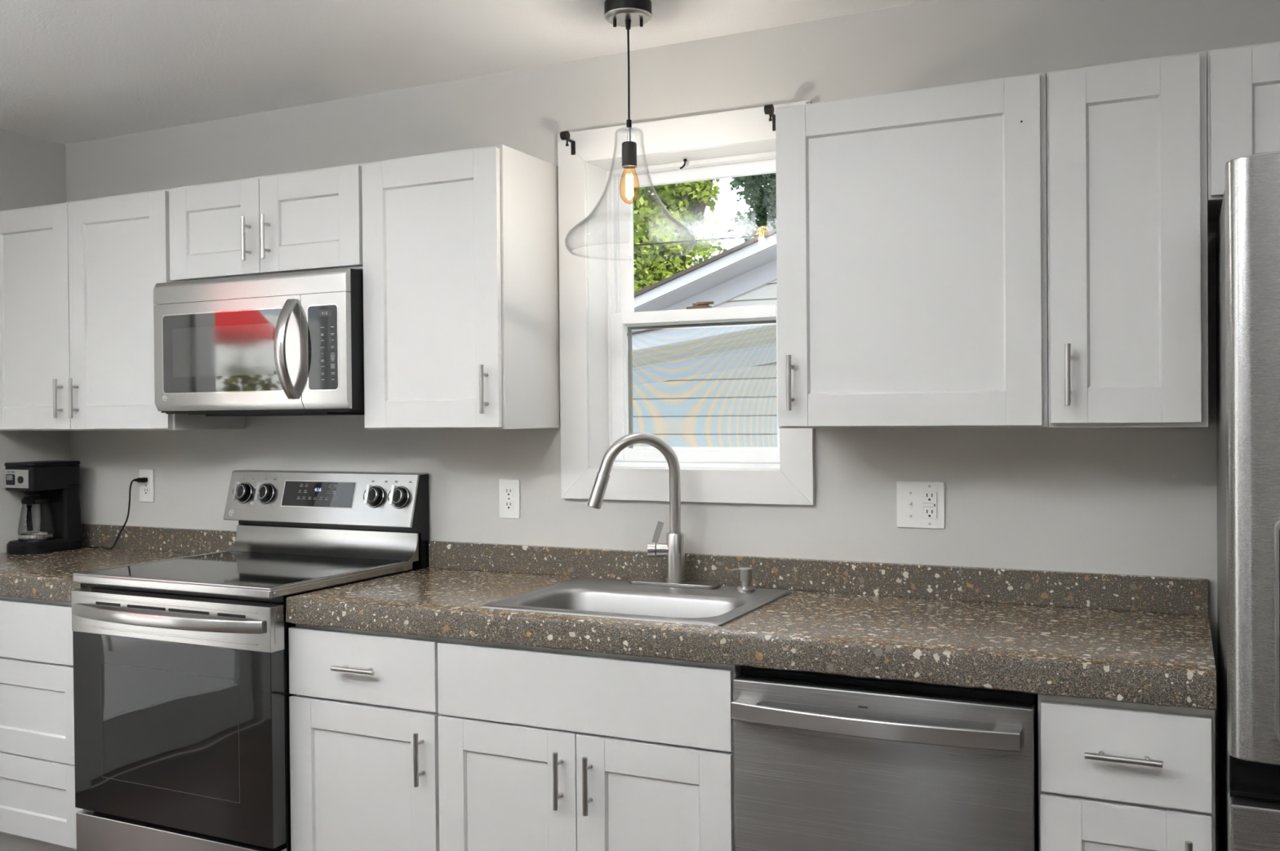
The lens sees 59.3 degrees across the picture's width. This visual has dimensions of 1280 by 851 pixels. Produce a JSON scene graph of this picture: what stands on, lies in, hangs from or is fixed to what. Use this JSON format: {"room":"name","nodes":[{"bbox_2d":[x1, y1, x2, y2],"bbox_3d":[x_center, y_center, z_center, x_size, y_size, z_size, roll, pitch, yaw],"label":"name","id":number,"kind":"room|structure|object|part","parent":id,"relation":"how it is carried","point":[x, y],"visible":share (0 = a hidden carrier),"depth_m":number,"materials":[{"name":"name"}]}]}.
{"room":"kitchen","nodes":[
{"label":"kitchen","id":0,"kind":"room"},
{"bbox_2d":[0,128,70,553],"bbox_3d":[-3.288,0.190,1.921,0.152,2.398,5.080,0,1,26],"label":"wall","id":1,"kind":"structure","parent":0,"point":[33,170],"depth_m":4.02,"materials":[{"name":"grey paint"}]},
{"bbox_2d":[0,0,937,144],"bbox_3d":[-0.486,-1.124,0.568,6.386,0.203,5.410,0,1,26],"label":"ceiling","id":2,"kind":"structure","parent":0,"point":[72,71],"depth_m":3.07,"materials":[{"name":"white paint"}]},
{"bbox_2d":[564,0,695,260],"bbox_3d":[-0.027,-0.739,2.791,0.324,0.616,0.324,-1,1,-17],"label":"pendant lamp","id":3,"kind":"object","parent":2,"relation":"hanging from","point":[628,14],"visible":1,"depth_m":2.77,"materials":[{"name":"brown metal"}]},
{"bbox_3d":[-0.030,-1.009,2.788,0.112,0.009,0.112,0,1,26],"label":"canopy plate","id":4,"kind":"part","parent":3,"relation":"part of","materials":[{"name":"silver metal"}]},
{"bbox_3d":[-0.028,-0.872,2.789,0.015,0.269,0.015,0,1,26],"label":"cord","id":5,"kind":"part","parent":3,"relation":"part of","materials":[{"name":"black plastic"}]},
{"bbox_3d":[-0.027,-0.719,2.791,0.021,0.037,0.021,0,1,26],"label":"stem","id":6,"kind":"part","parent":3,"relation":"part of","materials":[{"name":"silver metal"}]},
{"bbox_2d":[622,141,636,168],"bbox_3d":[-0.026,-0.672,2.791,0.038,0.061,0.038,0,1,26],"label":"socket","id":7,"kind":"object","parent":3,"relation":"attached to","point":[628,148],"depth_m":2.78,"materials":[{"name":"brown metal"}]},
{"bbox_3d":[-0.026,-0.583,2.792,0.324,0.304,0.324,0,1,26],"label":"lamp shade","id":8,"kind":"part","parent":3,"relation":"part of","materials":[{"name":"clear glass"}]},
{"bbox_2d":[65,0,1279,850],"bbox_3d":[0.660,0.144,2.937,6.386,2.398,0.178,0,1,26],"label":"wall","id":9,"kind":"structure","parent":0,"point":[1133,501],"depth_m":2.99,"materials":[{"name":"grey paint"}]},
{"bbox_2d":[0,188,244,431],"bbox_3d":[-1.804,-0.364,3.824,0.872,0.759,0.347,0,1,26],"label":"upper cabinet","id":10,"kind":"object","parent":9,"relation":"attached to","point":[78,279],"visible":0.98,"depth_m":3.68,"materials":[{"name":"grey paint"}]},
{"bbox_3d":[-2.065,-0.359,3.804,0.411,0.743,0.018,0,1,26],"label":"door","id":11,"kind":"part","parent":10,"relation":"part of","materials":[{"name":"white paint"}]},
{"bbox_3d":[-1.921,-0.089,3.710,0.012,0.130,0.033,0,1,26],"label":"handle","id":12,"kind":"part","parent":10,"relation":"part of","materials":[{"name":"silver metal"}]},
{"bbox_3d":[-1.853,-0.090,3.678,0.012,0.130,0.033,0,1,26],"label":"handle","id":13,"kind":"part","parent":10,"relation":"part of","materials":[{"name":"silver metal"}]},
{"bbox_3d":[-1.676,-0.361,3.616,0.447,0.743,0.018,0,1,26],"label":"door","id":14,"kind":"part","parent":10,"relation":"part of","materials":[{"name":"white paint"}]},
{"bbox_2d":[139,469,154,502],"bbox_3d":[-1.754,0.214,3.998,0.071,0.116,0.007,0,1,26],"label":"wall outlet","id":15,"kind":"object","parent":9,"relation":"attached to","point":[146,489],"visible":1,"depth_m":3.99,"materials":[{"name":"white plastic"}]},
{"bbox_2d":[142,475,149,495],"bbox_3d":[-1.756,0.214,3.996,0.034,0.068,0.002,0,1,26],"label":"receptacle","id":16,"kind":"object","parent":15,"relation":"attached to","point":[145,485],"depth_m":3.99,"materials":[{"name":"white plastic"}]},
{"bbox_2d":[80,524,236,554],"bbox_3d":[-1.729,0.401,3.980,0.866,0.082,0.021,0,1,26],"label":"backsplash","id":17,"kind":"structure","parent":9,"relation":"attached to","point":[139,538],"depth_m":3.95,"materials":[{"name":"stone"}]},
{"bbox_2d":[168,163,365,282],"bbox_3d":[-1.070,-0.597,3.467,0.760,0.300,0.347,0,1,26],"label":"upper cabinet","id":18,"kind":"object","parent":9,"relation":"attached to","point":[311,220],"visible":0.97,"depth_m":3.32,"materials":[{"name":"grey paint"}]},
{"bbox_3d":[-1.296,-0.594,3.430,0.370,0.281,0.018,0,1,26],"label":"door","id":19,"kind":"part","parent":18,"relation":"part of","materials":[{"name":"white paint"}]},
{"bbox_3d":[-1.172,-0.555,3.343,0.012,0.130,0.033,0,1,26],"label":"handle","id":20,"kind":"part","parent":18,"relation":"part of","materials":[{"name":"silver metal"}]},
{"bbox_2d":[153,267,364,416],"bbox_3d":[-1.084,-0.235,3.424,0.749,0.412,0.434,0,1,26],"label":"microwave","id":21,"kind":"object","parent":18,"relation":"attached to","point":[285,344],"visible":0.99,"depth_m":3.26,"materials":[{"name":"silver metal"}]},
{"bbox_3d":[-1.236,-0.220,3.322,0.401,0.147,0.001,0,1,26],"label":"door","id":22,"kind":"part","parent":21,"relation":"part of","materials":[{"name":"grey"}]},
{"bbox_3d":[-1.236,-0.217,3.324,0.482,0.235,0.004,0,1,26],"label":"door glass","id":23,"kind":"part","parent":21,"relation":"part of","materials":[{"name":"black glass"}]},
{"bbox_3d":[-1.221,-0.208,3.329,0.584,0.325,0.023,0,1,26],"label":"door","id":24,"kind":"part","parent":21,"relation":"part of","materials":[{"name":"silver metal"}]},
{"bbox_3d":[-1.001,-0.217,3.178,0.034,0.284,0.062,0,1,26],"label":"handle","id":25,"kind":"part","parent":21,"relation":"part of","materials":[{"name":"silver metal"}]},
{"bbox_3d":[-0.890,-0.219,3.158,0.106,0.236,0.004,0,1,26],"label":"control glass","id":26,"kind":"part","parent":21,"relation":"part of","materials":[{"name":"black glass"}]},
{"bbox_3d":[-1.104,-0.555,3.310,0.012,0.130,0.033,0,1,26],"label":"handle","id":27,"kind":"part","parent":18,"relation":"part of","materials":[{"name":"silver metal"}]},
{"bbox_3d":[-0.958,-0.595,3.268,0.372,0.281,0.018,0,1,26],"label":"door","id":28,"kind":"part","parent":18,"relation":"part of","materials":[{"name":"white paint"}]},
{"bbox_2d":[361,144,559,430],"bbox_3d":[-0.517,-0.370,3.204,0.459,0.759,0.347,0,1,26],"label":"upper cabinet","id":29,"kind":"object","parent":9,"relation":"attached to","point":[460,247],"visible":1,"depth_m":3.09,"materials":[{"name":"grey paint"}]},
{"bbox_3d":[-0.576,-0.365,3.087,0.449,0.742,0.018,0,1,26],"label":"door","id":30,"kind":"part","parent":29,"relation":"part of","materials":[{"name":"white paint"}]},
{"bbox_3d":[-0.415,-0.096,2.985,0.012,0.130,0.033,0,1,26],"label":"handle","id":31,"kind":"part","parent":29,"relation":"part of","materials":[{"name":"silver metal"}]},
{"bbox_2d":[498,479,519,518],"bbox_3d":[-0.388,0.218,3.340,0.071,0.116,0.007,0,1,26],"label":"wall outlet","id":32,"kind":"object","parent":9,"relation":"attached to","point":[508,489],"visible":1,"depth_m":3.34,"materials":[{"name":"white plastic"}]},
{"bbox_2d":[503,487,514,510],"bbox_3d":[-0.389,0.218,3.338,0.034,0.068,0.002,0,1,26],"label":"receptacle","id":33,"kind":"object","parent":32,"relation":"attached to","point":[508,492],"depth_m":3.34,"materials":[{"name":"white plastic"}]},
{"bbox_2d":[557,100,814,505],"bbox_3d":[0.150,-0.317,3.169,0.752,1.050,0.202,0,1,26],"label":"window","id":34,"kind":"structure","parent":9,"relation":"in","point":[597,295],"depth_m":3.21,"materials":[{"name":"white paint"}]},
{"bbox_2d":[560,130,575,155],"bbox_3d":[-0.203,-0.801,3.185,0.020,0.056,0.063,0,1,26],"label":"curtain rod bracket","id":35,"kind":"object","parent":34,"relation":"attached to","point":[564,135],"visible":1,"depth_m":3.18,"materials":[{"name":"brown metal"}]},
{"bbox_2d":[560,130,569,140],"bbox_3d":[-0.211,-0.817,3.167,0.020,0.024,0.024,0,1,26],"label":"cup","id":36,"kind":"object","parent":35,"relation":"on","point":[564,135],"depth_m":3.16,"materials":[{"name":"brown metal"}]},
{"bbox_3d":[-0.199,-0.793,3.196,0.013,0.038,0.039,0,1,26],"label":"plate","id":37,"kind":"part","parent":35,"relation":"part of","materials":[{"name":"brown metal"}]},
{"bbox_2d":[680,159,686,169],"bbox_3d":[0.122,-0.737,3.169,0.023,0.030,0.010,-1,1,-36],"label":"hook","id":38,"kind":"object","parent":34,"relation":"attached to","point":[684,160],"visible":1,"depth_m":3.17,"materials":[{"name":"brown metal"}]},
{"bbox_3d":[0.175,-0.317,3.222,0.568,0.872,0.069,0,1,26],"label":"frame","id":39,"kind":"part","parent":34,"relation":"part of","materials":[{"name":"white plastic"}]},
{"bbox_3d":[0.170,-0.115,3.211,0.551,0.434,0.030,0,1,26],"label":"sash","id":40,"kind":"part","parent":34,"relation":"part of","materials":[{"name":"white plastic"}]},
{"bbox_3d":[0.180,-0.517,3.234,0.528,0.446,0.022,0,1,26],"label":"sash","id":41,"kind":"part","parent":34,"relation":"part of","materials":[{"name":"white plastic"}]},
{"bbox_3d":[0.204,-0.111,3.251,0.528,0.412,0.011,0,1,26],"label":"screen frame","id":42,"kind":"part","parent":34,"relation":"part of","materials":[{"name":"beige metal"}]},
{"bbox_2d":[764,104,775,131],"bbox_3d":[0.342,-0.801,2.922,0.020,0.056,0.063,0,1,26],"label":"curtain rod bracket","id":43,"kind":"object","parent":34,"relation":"attached to","point":[768,108],"visible":0.84,"depth_m":2.91,"materials":[{"name":"brown metal"}]},
{"bbox_2d":[764,104,773,115],"bbox_3d":[0.333,-0.817,2.905,0.020,0.024,0.024,0,1,26],"label":"cup","id":44,"kind":"object","parent":43,"relation":"on","point":[768,108],"depth_m":2.90,"materials":[{"name":"brown metal"}]},
{"bbox_3d":[0.346,-0.793,2.934,0.013,0.038,0.039,0,1,26],"label":"plate","id":45,"kind":"part","parent":43,"relation":"part of","materials":[{"name":"brown metal"}]},
{"bbox_2d":[428,541,1208,616],"bbox_3d":[0.318,0.391,2.994,2.135,0.082,0.021,0,1,26],"label":"backsplash","id":46,"kind":"structure","parent":9,"relation":"attached to","point":[1129,593],"depth_m":2.86,"materials":[{"name":"stone"}]},
{"bbox_2d":[775,72,1048,428],"bbox_3d":[0.650,-0.380,2.642,0.604,0.768,0.347,0,1,26],"label":"upper cabinet","id":47,"kind":"object","parent":9,"relation":"attached to","point":[912,225],"visible":0.94,"depth_m":2.51,"materials":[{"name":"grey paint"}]},
{"bbox_3d":[0.349,-0.099,2.617,0.012,0.130,0.033,0,1,26],"label":"handle","id":48,"kind":"part","parent":47,"relation":"part of","materials":[{"name":"silver metal"}]},
{"bbox_2d":[896,481,945,528],"bbox_3d":[0.700,0.199,2.810,0.119,0.117,0.017,0,1,26],"label":"switch plate","id":49,"kind":"object","parent":9,"relation":"attached to","point":[919,504],"visible":1,"depth_m":2.81,"materials":[{"name":"white plastic"}]},
{"bbox_2d":[922,492,937,519],"bbox_3d":[0.722,0.199,2.802,0.034,0.066,0.003,0,1,26],"label":"receptacle","id":50,"kind":"object","parent":49,"relation":"attached to","point":[929,499],"depth_m":2.80,"materials":[{"name":"white plastic"}]},
{"bbox_2d":[1046,50,1208,427],"bbox_3d":[1.061,-0.377,2.444,0.305,0.759,0.347,0,1,26],"label":"upper cabinet","id":51,"kind":"object","parent":9,"relation":"attached to","point":[1127,271],"visible":1,"depth_m":2.32,"materials":[{"name":"grey paint"}]},
{"bbox_3d":[0.896,-0.106,2.353,0.012,0.130,0.033,0,1,26],"label":"handle","id":52,"kind":"part","parent":51,"relation":"part of","materials":[{"name":"silver metal"}]},
{"bbox_2d":[1206,41,1279,222],"bbox_3d":[1.621,-0.609,2.189,0.926,0.301,0.314,0,1,26],"label":"upper cabinet","id":53,"kind":"object","parent":9,"relation":"attached to","point":[1243,82],"visible":0.67,"depth_m":2.22,"materials":[{"name":"grey paint"}]},
{"bbox_3d":[-0.463,1.426,0.591,6.386,0.102,5.410,0,1,26],"label":"floor","id":54,"kind":"structure","parent":0,"visible":0},
{"bbox_2d":[0,596,83,850],"bbox_3d":[-1.868,0.936,3.706,0.847,0.846,0.644,0,1,26],"label":"base cabinet","id":55,"kind":"object","parent":54,"relation":"on","point":[38,811],"visible":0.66,"depth_m":3.36,"materials":[{"name":"grey paint"}]},
{"bbox_3d":[-1.992,0.618,3.450,0.831,0.171,0.018,0,1,26],"label":"drawer","id":56,"kind":"part","parent":55,"relation":"part of","materials":[{"name":"white paint"}]},
{"bbox_3d":[-1.990,0.852,3.453,0.831,0.283,0.018,0,1,26],"label":"drawer","id":57,"kind":"part","parent":55,"relation":"part of","materials":[{"name":"white paint"}]},
{"bbox_3d":[-1.988,1.118,3.455,0.831,0.240,0.018,0,1,26],"label":"drawer","id":58,"kind":"part","parent":55,"relation":"part of","materials":[{"name":"white paint"}]},
{"bbox_2d":[0,524,236,603],"bbox_3d":[-1.862,0.438,3.704,0.866,0.149,0.635,0,1,26],"label":"countertop","id":59,"kind":"structure","parent":55,"relation":"on","point":[44,576],"depth_m":3.81,"materials":[{"name":"stone"}]},
{"bbox_2d":[3,460,147,555],"bbox_3d":[-1.990,0.286,3.951,0.442,0.317,0.231,0,1,18],"label":"coffee maker","id":60,"kind":"object","parent":59,"relation":"on","point":[58,480],"visible":1,"depth_m":3.98,"materials":[{"name":"black plastic"}]},
{"bbox_3d":[-2.163,0.185,3.900,0.131,0.065,0.006,0,1,26],"label":"control panel","id":61,"kind":"part","parent":60,"relation":"part of","materials":[{"name":"silver metal"}]},
{"bbox_2d":[23,490,48,495],"bbox_3d":[-2.132,0.234,3.970,0.086,0.020,0.086,0,1,26],"label":"basket","id":62,"kind":"object","parent":60,"relation":"on","point":[41,492],"depth_m":3.94,"materials":[{"name":"black plastic"}]},
{"bbox_2d":[17,496,56,540],"bbox_3d":[-2.134,0.325,3.964,0.122,0.150,0.136,0,1,26],"label":"carafe","id":63,"kind":"object","parent":60,"relation":"on","point":[28,501],"visible":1,"depth_m":3.93,"materials":[{"name":"clear glass"}]},
{"bbox_3d":[-2.117,0.311,3.907,0.015,0.109,0.049,-1,1,-12],"label":"handle","id":64,"kind":"part","parent":63,"relation":"part of","materials":[{"name":"black plastic"}]},
{"bbox_3d":[-2.131,0.262,3.970,0.094,0.025,0.094,0,1,26],"label":"lid","id":65,"kind":"part","parent":63,"relation":"part of","materials":[{"name":"black plastic"}]},
{"bbox_3d":[-2.130,0.403,3.971,0.122,0.005,0.122,0,1,26],"label":"warming plate","id":66,"kind":"part","parent":60,"relation":"part of","materials":[{"name":"black metal"}]},
{"bbox_3d":[-2.119,0.136,3.991,0.153,0.015,0.208,0,1,26],"label":"lid","id":67,"kind":"part","parent":60,"relation":"part of","materials":[{"name":"black plastic"}]},
{"bbox_3d":[-2.087,0.309,4.055,0.150,0.198,0.079,0,1,26],"label":"tank","id":68,"kind":"part","parent":60,"relation":"part of","materials":[{"name":"black plastic"}]},
{"bbox_3d":[-1.901,0.318,4.020,0.252,0.251,0.025,0,1,17],"label":"power cord","id":69,"kind":"part","parent":60,"relation":"part of","materials":[{"name":"black plastic"}]},
{"bbox_2d":[71,470,429,850],"bbox_3d":[-1.142,0.741,3.302,0.760,1.180,0.734,0,1,26],"label":"range","id":70,"kind":"object","parent":54,"relation":"on","point":[181,695],"visible":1,"depth_m":3.06,"materials":[{"name":"silver metal"}]},
{"bbox_3d":[-1.285,0.516,2.992,0.702,0.032,0.055,0,1,26],"label":"handle","id":71,"kind":"part","parent":70,"relation":"part of","materials":[{"name":"silver metal"}]},
{"bbox_3d":[-1.259,0.830,3.041,0.740,0.502,0.047,0,1,26],"label":"oven door","id":72,"kind":"part","parent":70,"relation":"part of","materials":[{"name":"black glass"}]},
{"bbox_3d":[-1.254,1.195,3.047,0.740,0.203,0.047,0,1,26],"label":"storage drawer","id":73,"kind":"part","parent":70,"relation":"part of","materials":[{"name":"silver metal"}]},
{"bbox_3d":[-1.143,0.426,3.282,0.743,0.030,0.589,0,1,26],"label":"cooktop frame","id":74,"kind":"part","parent":70,"relation":"part of","materials":[{"name":"silver metal"}]},
{"bbox_3d":[-1.303,0.221,3.680,0.070,0.068,0.040,0,1,26],"label":"knob","id":75,"kind":"part","parent":70,"relation":"part of","materials":[{"name":"black ceramic"}]},
{"bbox_3d":[-1.141,0.416,3.289,0.705,0.007,0.560,0,1,26],"label":"cooktop glass","id":76,"kind":"part","parent":70,"relation":"part of","materials":[{"name":"black glass"}]},
{"bbox_3d":[-1.217,0.221,3.639,0.070,0.068,0.040,0,1,26],"label":"knob","id":77,"kind":"part","parent":70,"relation":"part of","materials":[{"name":"black ceramic"}]},
{"bbox_3d":[-1.015,0.371,3.554,0.734,0.084,0.050,0,1,26],"label":"panel","id":78,"kind":"part","parent":70,"relation":"part of","materials":[{"name":"silver metal"}]},
{"bbox_3d":[-1.011,0.228,3.580,0.757,0.161,0.096,0,1,26],"label":"control panel","id":79,"kind":"part","parent":70,"relation":"part of","materials":[{"name":"silver metal"}]},
{"bbox_3d":[-0.818,0.219,3.447,0.070,0.068,0.040,0,1,26],"label":"knob","id":80,"kind":"part","parent":70,"relation":"part of","materials":[{"name":"black ceramic"}]},
{"bbox_3d":[-0.733,0.218,3.406,0.070,0.068,0.040,0,1,26],"label":"knob","id":81,"kind":"part","parent":70,"relation":"part of","materials":[{"name":"black ceramic"}]},
{"bbox_2d":[288,624,441,850],"bbox_3d":[-0.575,0.930,3.083,0.465,0.846,0.644,0,1,26],"label":"base cabinet","id":82,"kind":"object","parent":54,"relation":"on","point":[363,712],"visible":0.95,"depth_m":2.82,"materials":[{"name":"grey paint"}]},
{"bbox_3d":[-0.711,0.609,2.805,0.130,0.012,0.033,0,1,26],"label":"handle","id":83,"kind":"part","parent":82,"relation":"part of","materials":[{"name":"silver metal"}]},
{"bbox_3d":[-0.700,0.610,2.828,0.463,0.172,0.018,0,1,26],"label":"drawer","id":84,"kind":"part","parent":82,"relation":"part of","materials":[{"name":"white paint"}]},
{"bbox_3d":[-0.698,0.968,2.832,0.460,0.529,0.018,0,1,26],"label":"door","id":85,"kind":"part","parent":82,"relation":"part of","materials":[{"name":"white paint"}]},
{"bbox_3d":[-0.536,0.807,2.724,0.012,0.130,0.033,0,1,26],"label":"handle","id":86,"kind":"part","parent":82,"relation":"part of","materials":[{"name":"silver metal"}]},
{"bbox_2d":[437,637,743,850],"bbox_3d":[-0.020,0.928,2.816,0.764,0.846,0.644,0,1,26],"label":"base cabinet","id":87,"kind":"object","parent":54,"relation":"on","point":[540,748],"visible":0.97,"depth_m":2.54,"materials":[{"name":"grey paint"}]},
{"bbox_3d":[-0.312,0.966,2.646,0.378,0.528,0.018,0,1,26],"label":"door","id":88,"kind":"part","parent":87,"relation":"part of","materials":[{"name":"white paint"}]},
{"bbox_3d":[-0.187,0.806,2.555,0.012,0.130,0.033,0,1,26],"label":"handle","id":89,"kind":"part","parent":87,"relation":"part of","materials":[{"name":"silver metal"}]},
{"bbox_3d":[-0.118,0.807,2.522,0.012,0.130,0.033,0,1,26],"label":"handle","id":90,"kind":"part","parent":87,"relation":"part of","materials":[{"name":"silver metal"}]},
{"bbox_3d":[0.030,0.965,2.481,0.375,0.527,0.018,0,1,26],"label":"door","id":91,"kind":"part","parent":87,"relation":"part of","materials":[{"name":"white paint"}]},
{"bbox_2d":[285,541,1216,710],"bbox_3d":[0.185,0.428,2.718,2.135,0.149,0.635,0,1,26],"label":"countertop","id":92,"kind":"structure","parent":87,"relation":"on","point":[1125,638],"depth_m":2.56,"materials":[{"name":"stone"}]},
{"bbox_2d":[480,577,792,626],"bbox_3d":[0.004,0.519,2.815,0.627,0.179,0.514,0,1,26],"label":"sink","id":93,"kind":"object","parent":92,"relation":"in","point":[583,597],"visible":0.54,"depth_m":2.88,"materials":[{"name":"silver metal"}]},
{"bbox_2d":[729,567,755,592],"bbox_3d":[0.268,0.399,2.912,0.059,0.059,0.054,0,1,26],"label":"soap dispenser","id":94,"kind":"object","parent":93,"relation":"on","point":[745,574],"visible":1,"depth_m":2.90,"materials":[{"name":"grey metal"}]},
{"bbox_3d":[0.253,0.375,2.907,0.043,0.011,0.009,-1,1,-14],"label":"spout","id":95,"kind":"part","parent":94,"relation":"part of","materials":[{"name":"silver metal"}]},
{"bbox_2d":[587,432,720,589],"bbox_3d":[0.038,0.223,3.015,0.351,0.412,0.146,-1,1,2],"label":"faucet","id":96,"kind":"object","parent":92,"relation":"on","point":[673,549],"visible":1,"depth_m":2.99,"materials":[{"name":"silver metal"}]},
{"bbox_3d":[0.047,0.290,3.018,0.036,0.067,0.008,-1,1,-2],"label":"lever","id":97,"kind":"part","parent":96,"relation":"part of","materials":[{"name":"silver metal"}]},
{"bbox_3d":[0.092,0.424,3.016,0.259,0.009,0.060,0,1,26],"label":"deck plate","id":98,"kind":"part","parent":96,"relation":"part of","materials":[{"name":"silver metal"}]},
{"bbox_2d":[731,666,1039,850],"bbox_3d":[0.588,0.877,2.488,0.602,0.739,0.661,0,1,26],"label":"dishwasher","id":99,"kind":"object","parent":54,"relation":"on","point":[823,762],"visible":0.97,"depth_m":2.23,"materials":[{"name":"silver metal"}]},
{"bbox_3d":[0.449,0.591,2.216,0.573,0.034,0.058,0,1,26],"label":"handle","id":100,"kind":"part","parent":99,"relation":"part of","materials":[{"name":"silver metal"}]},
{"bbox_2d":[1037,694,1215,850],"bbox_3d":[1.012,0.923,2.319,0.300,0.846,0.644,0,1,26],"label":"base cabinet","id":101,"kind":"object","parent":54,"relation":"on","point":[1113,775],"visible":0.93,"depth_m":2.05,"materials":[{"name":"grey paint"}]},
{"bbox_3d":[0.877,0.604,2.040,0.130,0.012,0.033,0,1,26],"label":"handle","id":102,"kind":"part","parent":101,"relation":"part of","materials":[{"name":"silver metal"}]},
{"bbox_3d":[0.890,0.961,2.067,0.288,0.528,0.018,0,1,26],"label":"door","id":103,"kind":"part","parent":101,"relation":"part of","materials":[{"name":"white paint"}]},
{"bbox_3d":[0.888,0.605,2.063,0.288,0.168,0.018,0,1,26],"label":"drawer","id":104,"kind":"part","parent":101,"relation":"part of","materials":[{"name":"white paint"}]},
{"bbox_3d":[0.975,0.801,1.996,0.012,0.130,0.033,0,1,26],"label":"handle","id":105,"kind":"part","parent":101,"relation":"part of","materials":[{"name":"silver metal"}]},
{"bbox_2d":[1215,153,1279,850],"bbox_3d":[1.525,0.444,1.963,0.906,1.770,0.783,0,1,26],"label":"refrigerator","id":106,"kind":"object","parent":54,"relation":"on","point":[1247,236],"visible":1,"depth_m":1.82,"materials":[{"name":"grey metal"}]},
{"bbox_3d":[1.386,0.948,1.669,0.906,0.673,0.079,0,1,26],"label":"freezer drawer","id":107,"kind":"part","parent":106,"relation":"part of","materials":[{"name":"silver metal"}]},
{"bbox_3d":[1.116,0.327,1.745,0.229,0.356,0.034,0,1,26],"label":"dispenser frame","id":108,"kind":"part","parent":106,"relation":"part of","materials":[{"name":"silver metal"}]},
{"bbox_3d":[1.115,0.327,1.742,0.218,0.345,0.030,0,1,26],"label":"dispenser panel","id":109,"kind":"part","parent":106,"relation":"part of","materials":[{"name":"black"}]},
{"label":"outside","id":110,"kind":"structure","parent":0,"visible":0},
{"bbox_3d":[6.997,1.805,21.068,45.720,0.152,37.897,0,1,26],"label":"lawn","id":111,"kind":"structure","parent":110,"visible":0},
{"bbox_2d":[632,178,727,293],"bbox_3d":[-0.154,-0.976,14.178,2.352,5.681,3.166,-1,1,-34],"label":"tree","id":112,"kind":"object","parent":111,"relation":"on","point":[652,224],"visible":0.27,"depth_m":13.39,"materials":[{"name":"green plant"}]},
{"bbox_2d":[622,227,779,462],"bbox_3d":[2.211,0.014,7.841,5.258,3.759,6.401,0,1,26],"label":"house","id":113,"kind":"structure","parent":111,"relation":"on","point":[700,387],"depth_m":6.14,"materials":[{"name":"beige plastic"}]},
{"bbox_2d":[724,173,776,242],"bbox_3d":[2.085,-1.041,13.540,2.078,5.781,1.956,0,1,26],"label":"tree","id":114,"kind":"object","parent":111,"relation":"on","point":[764,201],"visible":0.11,"depth_m":13.46,"materials":[{"name":"green plant"}]},
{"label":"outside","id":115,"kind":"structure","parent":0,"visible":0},
{"bbox_2d":[633,235,759,246],"bbox_3d":[1.501,-1.906,10.864,12.192,0.107,0.018,0,1,26],"label":"power line","id":116,"kind":"object","parent":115,"point":[753,236],"visible":0.14,"depth_m":11.30,"materials":[{"name":"black plastic"}]}
]}

